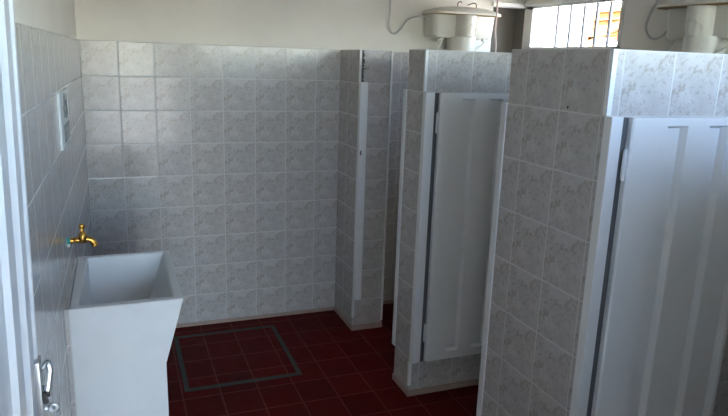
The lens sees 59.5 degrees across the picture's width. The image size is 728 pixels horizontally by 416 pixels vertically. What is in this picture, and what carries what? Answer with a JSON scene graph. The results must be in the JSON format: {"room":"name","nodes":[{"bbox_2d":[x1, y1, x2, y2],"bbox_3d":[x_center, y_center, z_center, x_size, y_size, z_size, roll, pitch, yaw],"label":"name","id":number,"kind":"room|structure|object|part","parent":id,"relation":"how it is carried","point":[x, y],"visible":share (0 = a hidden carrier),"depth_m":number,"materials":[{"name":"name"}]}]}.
{"room":"public restroom","nodes":[
{"label":"public restroom","id":0,"kind":"room"},
{"bbox_2d":[14,0,93,415],"bbox_3d":[-0.995,-0.116,1.854,0.174,2.836,3.991,-3,14,-20],"label":"wall","id":1,"kind":"structure","parent":0,"point":[48,45],"depth_m":1.92,"materials":[{"name":"white tile"}]},
{"bbox_2d":[57,88,70,150],"bbox_3d":[-1.121,-0.340,2.381,0.009,0.198,0.364,-3,14,-20],"label":"notice","id":2,"kind":"object","parent":1,"relation":"attached to","point":[62,97],"visible":1,"depth_m":2.32,"materials":[{"name":"white"}]},
{"bbox_3d":[-1.135,-0.295,2.437,0.001,0.065,0.237,-3,14,-20],"label":"printed panel","id":3,"kind":"part","parent":2,"relation":"part of","materials":[{"name":"grey paper"}]},
{"bbox_2d":[67,223,97,246],"bbox_3d":[-1.015,0.098,2.291,0.104,0.085,0.036,-3,14,-21],"label":"tap","id":4,"kind":"object","parent":1,"relation":"attached to","point":[82,237],"visible":1,"depth_m":2.28,"materials":[{"name":"gold metal"}]},
{"bbox_2d":[74,0,525,327],"bbox_3d":[-0.287,-0.352,4.359,3.270,2.198,0.166,-3,14,-21],"label":"wall","id":5,"kind":"structure","parent":0,"point":[212,126],"depth_m":4.06,"materials":[{"name":"white tile"}]},
{"bbox_3d":[-0.291,0.722,4.542,2.960,0.024,0.018,-3,14,-21],"label":"cement skirting","id":6,"kind":"part","parent":5,"relation":"part of","materials":[{"name":"grey concrete"}]},
{"bbox_2d":[388,0,426,33],"bbox_3d":[0.289,-1.288,4.221,0.266,0.271,0.025,0,13,-10],"label":"supply hose","id":7,"kind":"object","parent":5,"relation":"attached to","point":[411,18],"visible":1,"depth_m":4.23,"materials":[{"name":"grey plastic"}]},
{"bbox_2d":[422,1,500,50],"bbox_3d":[0.649,-0.577,4.460,0.516,1.664,0.230,-3,14,-21],"label":"toilet cistern","id":8,"kind":"object","parent":5,"relation":"attached to","point":[461,26],"visible":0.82,"depth_m":4.25,"materials":[{"name":"beige plastic"}]},
{"bbox_3d":[0.669,-1.229,4.314,0.480,0.152,0.216,-3,14,-21],"label":"tank","id":9,"kind":"part","parent":8,"relation":"part of","materials":[{"name":"beige plastic"}]},
{"bbox_3d":[0.675,-1.325,4.284,0.516,0.054,0.230,-3,14,-21],"label":"tank lid","id":10,"kind":"part","parent":8,"relation":"part of","materials":[{"name":"beige plastic"}]},
{"bbox_2d":[491,2,526,8],"bbox_3d":[1.025,-1.445,4.541,0.280,0.028,0.080,-3,14,-21],"label":"trim","id":11,"kind":"structure","parent":5,"relation":"attached to","point":[494,4],"depth_m":4.51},
{"bbox_2d":[166,303,478,415],"bbox_3d":[0.354,1.219,2.788,3.350,0.100,5.140,-3,14,-21],"label":"floor","id":12,"kind":"structure","parent":0,"point":[346,372],"depth_m":3.63,"materials":[{"name":"tile"}]},
{"bbox_2d":[69,250,182,415],"bbox_3d":[-0.905,0.712,2.486,0.356,0.942,0.580,-3,14,-21],"label":"sink","id":13,"kind":"object","parent":12,"relation":"on","point":[124,309],"visible":1,"depth_m":2.18,"materials":[{"name":"white ceramic"}]},
{"bbox_2d":[174,325,302,391],"bbox_3d":[-0.780,0.884,3.832,0.648,0.004,0.718,-3,14,-21],"label":"band","id":14,"kind":"object","parent":12,"relation":"on","point":[177,345],"visible":1,"depth_m":3.69,"materials":[{"name":"grey metal"}]},
{"bbox_2d":[334,50,393,330],"bbox_3d":[-0.018,-0.115,4.228,0.219,1.814,0.380,-3,14,-21],"label":"wall","id":15,"kind":"structure","parent":12,"relation":"on","point":[374,67],"depth_m":4.11,"materials":[{"name":"tile"}]},
{"bbox_3d":[-0.046,0.752,4.429,0.218,0.034,0.373,-3,14,-21],"label":"cement skirting","id":16,"kind":"part","parent":15,"relation":"part of","materials":[{"name":"grey concrete"}]},
{"bbox_2d":[352,82,406,345],"bbox_3d":[0.093,0.002,3.719,0.053,1.418,0.690,-3,14,-21],"label":"door","id":17,"kind":"structure","parent":15,"relation":"in","point":[363,86],"depth_m":3.92,"materials":[{"name":"white paint"}]},
{"bbox_3d":[-0.023,-0.081,4.014,0.053,1.398,0.034,-3,14,-21],"label":"frame post","id":18,"kind":"part","parent":17,"relation":"part of","materials":[{"name":"white metal"}]},
{"bbox_3d":[0.210,0.079,3.422,0.053,1.412,0.034,-3,14,-21],"label":"frame post","id":19,"kind":"part","parent":17,"relation":"part of","materials":[{"name":"white metal"}]},
{"bbox_2d":[392,49,511,396],"bbox_3d":[0.874,0.074,3.554,1.391,1.814,0.210,-3,14,-21],"label":"wall","id":20,"kind":"structure","parent":12,"relation":"on","point":[444,71],"depth_m":3.25,"materials":[{"name":"tile"}]},
{"bbox_3d":[0.845,0.939,3.758,1.388,0.034,0.208,-3,14,-21],"label":"cement skirting","id":21,"kind":"part","parent":20,"relation":"part of","materials":[{"name":"grey concrete"}]},
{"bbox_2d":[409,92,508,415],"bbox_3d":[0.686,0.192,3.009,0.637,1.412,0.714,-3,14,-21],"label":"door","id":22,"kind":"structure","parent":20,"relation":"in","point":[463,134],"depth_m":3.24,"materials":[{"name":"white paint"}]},
{"bbox_3d":[0.292,0.131,3.214,0.053,1.412,0.034,-3,14,-21],"label":"frame post","id":23,"kind":"part","parent":22,"relation":"part of","materials":[{"name":"white metal"}]},
{"bbox_3d":[0.535,0.284,2.597,0.053,1.412,0.034,-3,14,-21],"label":"frame post","id":24,"kind":"part","parent":22,"relation":"part of","materials":[{"name":"white metal"}]},
{"bbox_2d":[482,49,727,415],"bbox_3d":[1.259,0.316,2.576,1.391,1.814,0.547,-3,14,-21],"label":"wall","id":25,"kind":"structure","parent":12,"relation":"on","point":[559,100],"depth_m":2.20,"materials":[{"name":"tile"}]},
{"bbox_2d":[569,116,727,415],"bbox_3d":[1.131,0.472,1.879,0.637,1.412,0.714,-3,14,-21],"label":"door","id":26,"kind":"structure","parent":25,"relation":"in","point":[654,322],"depth_m":2.11,"materials":[{"name":"white paint"}]},
{"bbox_3d":[0.737,0.411,2.084,0.053,1.412,0.034,-3,14,-21],"label":"frame post","id":27,"kind":"part","parent":26,"relation":"part of","materials":[{"name":"white metal"}]},
{"bbox_2d":[522,0,727,53],"bbox_3d":[1.885,-0.295,3.031,0.162,2.836,4.150,-3,14,-21],"label":"wall","id":28,"kind":"structure","parent":0,"point":[634,37],"depth_m":3.59,"materials":[{"name":"beige paint"}]},
{"bbox_2d":[524,0,625,48],"bbox_3d":[1.349,-1.191,4.142,0.064,0.322,0.990,-3,14,-21],"label":"window","id":29,"kind":"structure","parent":28,"relation":"in","point":[532,12],"depth_m":4.15,"materials":[{"name":"grey metal"}]},
{"bbox_2d":[645,0,666,39],"bbox_3d":[1.595,-1.045,3.405,0.041,0.283,0.239,0,13,-9],"label":"supply hose","id":30,"kind":"object","parent":28,"relation":"attached to","point":[657,1],"visible":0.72,"depth_m":3.48,"materials":[{"name":"grey plastic"}]},
{"bbox_2d":[657,0,727,53],"bbox_3d":[1.622,-0.243,3.213,0.230,1.664,0.516,-3,14,-21],"label":"toilet cistern","id":31,"kind":"object","parent":28,"relation":"attached to","point":[702,25],"visible":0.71,"depth_m":3.01,"materials":[{"name":"beige plastic"}]},
{"bbox_3d":[1.648,-0.992,3.037,0.230,0.054,0.516,-3,14,-21],"label":"tank lid","id":32,"kind":"part","parent":31,"relation":"part of","materials":[{"name":"beige plastic"}]},
{"bbox_3d":[1.651,-0.894,3.063,0.216,0.152,0.480,-3,14,-21],"label":"tank","id":33,"kind":"part","parent":31,"relation":"part of","materials":[{"name":"beige plastic"}]},
{"bbox_3d":[0.462,-1.391,2.464,3.590,0.738,4.630,-3,14,-21],"label":"ceiling","id":34,"kind":"structure","parent":0,"visible":0},
{"bbox_2d":[495,0,498,51],"bbox_3d":[0.883,-1.102,4.284,0.026,0.622,0.011,-3,14,-21],"label":"pull cord","id":35,"kind":"object","parent":34,"relation":"hanging from","point":[497,0],"visible":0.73,"depth_m":4.25,"materials":[{"name":"beige plastic"}]},
{"bbox_3d":[1.110,0.248,0.655,3.350,2.814,0.150,-3,14,-21],"label":"wall","id":36,"kind":"structure","parent":0,"visible":0},
{"bbox_2d":[0,0,58,415],"bbox_3d":[-0.385,0.549,0.673,0.078,2.074,0.794,-3,14,-21],"label":"entrance door","id":37,"kind":"structure","parent":36,"relation":"in","point":[23,392],"depth_m":0.80,"materials":[{"name":"white paint"}]},
{"bbox_3d":[-0.387,0.549,0.670,0.072,2.074,0.790,-3,14,-21],"label":"door","id":38,"kind":"part","parent":37,"relation":"part of","materials":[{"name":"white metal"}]},
{"label":"outside","id":39,"kind":"structure","parent":0,"visible":0},
{"bbox_3d":[1.124,0.785,5.111,30.000,0.056,36.000,-3,14,-21],"label":"ground","id":40,"kind":"structure","parent":39,"visible":0},
{"bbox_2d":[543,1,621,46],"bbox_3d":[3.851,-1.569,8.137,1.720,3.314,13.400,-3,14,-21],"label":"porch","id":41,"kind":"object","parent":40,"relation":"on","point":[551,13],"visible":0.09,"depth_m":8.59,"materials":[{"name":"white paint"}]},
{"bbox_3d":[2.939,-1.133,8.515,0.080,2.234,0.100,-3,14,-21],"label":"post","id":42,"kind":"part","parent":41,"relation":"part of","materials":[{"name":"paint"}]}
]}

